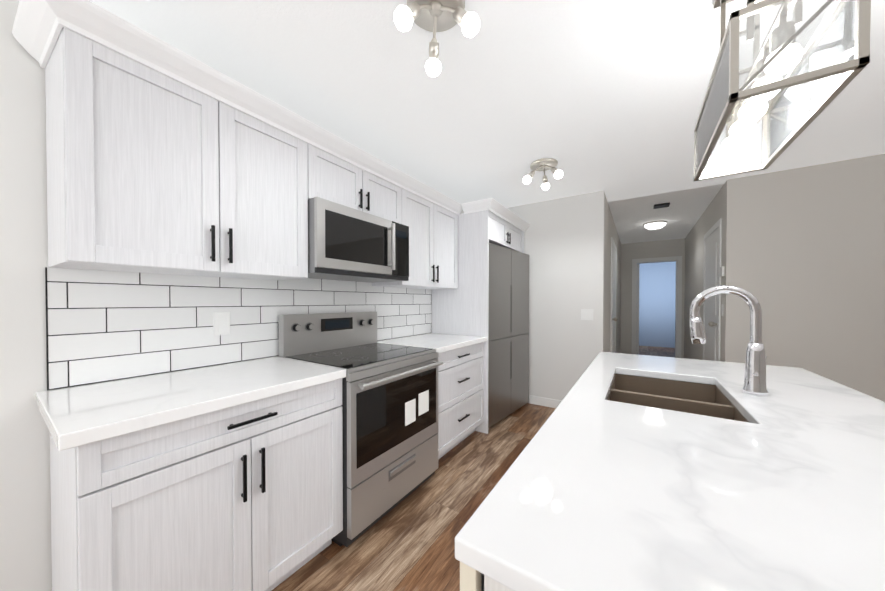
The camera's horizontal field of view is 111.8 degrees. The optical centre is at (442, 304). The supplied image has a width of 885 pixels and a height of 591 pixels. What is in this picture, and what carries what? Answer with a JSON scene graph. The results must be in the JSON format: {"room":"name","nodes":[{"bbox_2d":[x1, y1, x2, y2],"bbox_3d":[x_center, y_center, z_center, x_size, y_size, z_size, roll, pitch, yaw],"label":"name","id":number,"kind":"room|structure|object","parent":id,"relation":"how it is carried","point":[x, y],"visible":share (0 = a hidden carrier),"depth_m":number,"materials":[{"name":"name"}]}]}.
{"room":"kitchen","nodes":[
{"label":"kitchen","id":0,"kind":"room"},
{"bbox_2d":[0,0,463,590],"bbox_3d":[-1.449,0.011,1.256,0.120,2.440,7.020,0,1,33],"label":"wall","id":1,"kind":"structure","parent":0,"point":[24,508],"depth_m":1.07,"materials":[{"name":"white paint"}]},
{"bbox_2d":[36,0,311,280],"bbox_3d":[-1.095,-0.548,1.365,0.326,0.810,0.838,0,1,33],"label":"upper cabinet","id":2,"kind":"object","parent":1,"relation":"attached to","point":[162,157],"depth_m":1.13,"materials":[{"name":"white wood"}]},
{"bbox_2d":[45,260,430,389],"bbox_3d":[-0.794,0.063,2.135,0.009,0.484,2.455,0,1,33],"label":"tile backsplash","id":3,"kind":"structure","parent":1,"relation":"attached to","point":[103,326],"depth_m":1.42,"materials":[{"name":"white tile"}]},
{"bbox_2d":[213,312,229,335],"bbox_3d":[-1.157,0.097,1.571,0.006,0.120,0.075,0,1,33],"label":"outlet","id":4,"kind":"object","parent":3,"relation":"attached to","point":[221,323],"visible":1,"depth_m":1.57,"materials":[{"name":"white plastic"}]},
{"bbox_2d":[312,128,403,224],"bbox_3d":[-0.654,-0.772,2.033,0.326,0.377,0.766,0,1,33],"label":"upper cabinet","id":5,"kind":"object","parent":1,"relation":"attached to","point":[342,175],"depth_m":1.88,"materials":[{"name":"white wood"}]},
{"bbox_2d":[308,197,408,282],"bbox_3d":[-0.601,-0.379,2.003,0.451,0.402,0.760,0,1,33],"label":"microwave","id":6,"kind":"object","parent":5,"relation":"attached to","point":[345,243],"visible":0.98,"depth_m":1.81,"materials":[{"name":"silver metal"}]},
{"bbox_2d":[372,176,459,289],"bbox_3d":[-0.212,-0.563,2.707,0.326,0.810,0.842,0,1,33],"label":"upper cabinet","id":7,"kind":"object","parent":1,"relation":"attached to","point":[431,218],"depth_m":2.57,"materials":[{"name":"white wood"}]},
{"bbox_2d":[272,346,674,590],"bbox_3d":[2.861,1.249,2.254,6.400,0.060,13.800,0,1,33],"label":"floor","id":8,"kind":"structure","parent":0,"point":[407,543],"depth_m":1.64,"materials":[{"name":"brown wood"}]},
{"bbox_2d":[50,377,344,590],"bbox_3d":[-0.977,0.793,1.301,0.610,0.876,0.839,0,1,33],"label":"base cabinet","id":9,"kind":"object","parent":8,"relation":"on","point":[226,477],"depth_m":1.03,"materials":[{"name":"white wood"}]},
{"bbox_2d":[36,357,345,452],"bbox_3d":[-0.973,0.335,1.276,0.638,0.040,0.869,0,1,33],"label":"countertop","id":10,"kind":"structure","parent":9,"relation":"on","point":[76,417],"depth_m":1.06,"materials":[{"name":"white stone"}]},
{"bbox_2d":[278,311,442,546],"bbox_3d":[-0.485,0.640,1.938,0.710,1.165,0.762,0,1,33],"label":"range","id":11,"kind":"object","parent":8,"relation":"on","point":[389,405],"visible":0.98,"depth_m":1.75,"materials":[{"name":"silver metal"}]},
{"bbox_2d":[438,341,484,458],"bbox_3d":[-0.093,0.777,2.644,0.610,0.876,0.841,0,1,33],"label":"base cabinet","id":12,"kind":"object","parent":8,"relation":"on","point":[461,373],"depth_m":2.46,"materials":[{"name":"white wood"}]},
{"bbox_2d":[377,333,486,352],"bbox_3d":[-0.081,0.319,2.631,0.638,0.040,0.841,0,1,33],"label":"countertop","id":13,"kind":"structure","parent":12,"relation":"on","point":[443,343],"depth_m":2.48,"materials":[{"name":"white stone"}]},
{"bbox_2d":[432,198,529,433],"bbox_3d":[0.455,0.115,3.374,0.715,2.182,1.126,0,1,33],"label":"surround","id":14,"kind":"object","parent":8,"relation":"on","point":[463,309],"visible":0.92,"depth_m":2.92,"materials":[{"name":"white wood"}]},
{"bbox_2d":[455,552,526,590],"bbox_3d":[0.884,0.793,0.957,0.854,0.883,1.831,0,1,33],"label":"kitchen island","id":15,"kind":"object","parent":8,"relation":"on","point":[472,577],"depth_m":0.41,"materials":[{"name":"wood"}]},
{"bbox_2d":[455,352,884,590],"bbox_3d":[0.904,0.335,0.956,0.895,0.032,1.872,0,1,33],"label":"island countertop","id":16,"kind":"structure","parent":15,"relation":"on","point":[606,495],"depth_m":0.51,"materials":[{"name":"white stone"}]},
{"bbox_2d":[607,372,746,419],"bbox_3d":[0.864,0.452,1.156,0.417,0.232,0.633,0,1,33],"label":"sink","id":17,"kind":"object","parent":16,"relation":"in","point":[637,387],"depth_m":1.31,"materials":[{"name":"metal"}]},
{"bbox_2d":[689,285,768,395],"bbox_3d":[1.084,0.121,1.137,0.236,0.390,0.123,0,1,33],"label":"faucet","id":18,"kind":"object","parent":16,"relation":"on","point":[755,382],"visible":1,"depth_m":1.07,"materials":[{"name":"silver metal"}]},
{"bbox_2d":[488,243,528,427],"bbox_3d":[0.497,0.306,3.393,0.612,1.800,0.945,1,1,39],"label":"fridge","id":19,"kind":"object","parent":8,"relation":"on","point":[508,382],"visible":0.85,"depth_m":3.14,"materials":[{"name":"silver metal"}]},
{"bbox_2d":[89,0,884,243],"bbox_3d":[2.861,-1.251,2.225,6.400,0.060,13.800,0,1,33],"label":"ceiling","id":20,"kind":"structure","parent":0,"point":[606,96],"depth_m":1.68,"materials":[{"name":"white paint"}]},
{"bbox_2d":[394,0,479,76],"bbox_3d":[-0.011,-1.119,1.175,0.308,0.178,0.322,0,1,33],"label":"ceiling light","id":21,"kind":"object","parent":20,"relation":"attached to","point":[434,16],"visible":1,"depth_m":1.18,"materials":[{"name":"silver metal"}]},
{"bbox_2d":[523,158,562,189],"bbox_3d":[0.900,-1.135,2.616,0.323,0.178,0.307,0,1,33],"label":"ceiling light","id":22,"kind":"object","parent":20,"relation":"attached to","point":[543,164],"visible":0.98,"depth_m":2.56,"materials":[{"name":"silver metal"}]},
{"bbox_2d":[643,220,666,229],"bbox_3d":[3.232,-1.199,4.555,0.300,0.095,0.300,0,1,33],"label":"hall ceiling light","id":23,"kind":"object","parent":20,"relation":"attached to","point":[654,225],"visible":1,"depth_m":4.47,"materials":[{"name":"white glass"}]},
{"bbox_2d":[653,202,669,208],"bbox_3d":[2.708,-1.227,3.703,0.160,0.020,0.140,0,1,33],"label":"air vent","id":24,"kind":"object","parent":20,"relation":"attached to","point":[662,205],"visible":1,"depth_m":3.67,"materials":[{"name":"black plastic"}]},
{"bbox_2d":[694,0,870,180],"bbox_3d":[0.994,-0.864,0.956,0.220,0.682,0.620,0,1,33],"label":"pendant lantern","id":25,"kind":"object","parent":20,"relation":"hanging from","point":[827,65],"visible":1,"depth_m":0.79,"materials":[{"name":"glass"}]},
{"bbox_2d":[490,190,604,402],"bbox_3d":[1.130,-0.017,3.689,1.514,2.440,0.120,0,1,33],"label":"wall","id":26,"kind":"structure","parent":0,"point":[564,243],"depth_m":3.44,"materials":[{"name":"white paint"}]},
{"bbox_2d":[529,395,560,407],"bbox_3d":[1.389,1.156,3.455,0.780,0.100,0.015,0,1,33],"label":"baseboard","id":27,"kind":"structure","parent":26,"relation":"attached to","point":[546,402],"depth_m":3.55,"materials":[{"name":"white wood"}]},
{"bbox_2d":[581,309,592,319],"bbox_3d":[1.596,0.107,3.306,0.125,0.120,0.010,0,1,33],"label":"switch plate","id":28,"kind":"object","parent":26,"relation":"attached to","point":[586,314],"visible":1,"depth_m":3.31,"materials":[{"name":"white plastic"}]},
{"bbox_2d":[604,195,620,352],"bbox_3d":[2.701,-0.030,4.810,0.120,2.440,3.480,0,1,33],"label":"wall","id":29,"kind":"structure","parent":0,"point":[610,229],"depth_m":3.90,"materials":[{"name":"white paint"}]},
{"bbox_2d":[620,238,684,357],"bbox_3d":[4.173,-0.043,5.996,1.036,2.440,0.120,0,1,33],"label":"wall","id":30,"kind":"structure","parent":0,"point":[656,249],"depth_m":6.12,"materials":[{"name":"white paint"}]},
{"bbox_2d":[639,261,675,347],"bbox_3d":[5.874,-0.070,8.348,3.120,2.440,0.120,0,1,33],"label":"door","id":31,"kind":"structure","parent":0,"point":[657,291],"depth_m":8.24,"materials":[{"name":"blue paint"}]},
{"bbox_2d":[684,177,743,362],"bbox_3d":[3.730,-0.024,4.271,0.120,2.440,3.250,0,1,33],"label":"wall","id":32,"kind":"structure","parent":0,"point":[726,204],"depth_m":2.96,"materials":[{"name":"white paint"}]},
{"bbox_2d":[720,266,723,276],"bbox_3d":[2.845,-0.340,3.049,0.020,0.100,0.100,0,1,33],"label":"switch","id":33,"kind":"object","parent":32,"relation":"attached to","point":[722,275],"depth_m":3.02,"materials":[{"name":"white plastic"}]},
{"bbox_2d":[742,154,884,401],"bbox_3d":[4.311,0.002,2.015,3.330,2.440,0.120,0,1,33],"label":"wall","id":34,"kind":"structure","parent":0,"point":[814,261],"depth_m":2.60,"materials":[{"name":"white paint"}]}
]}

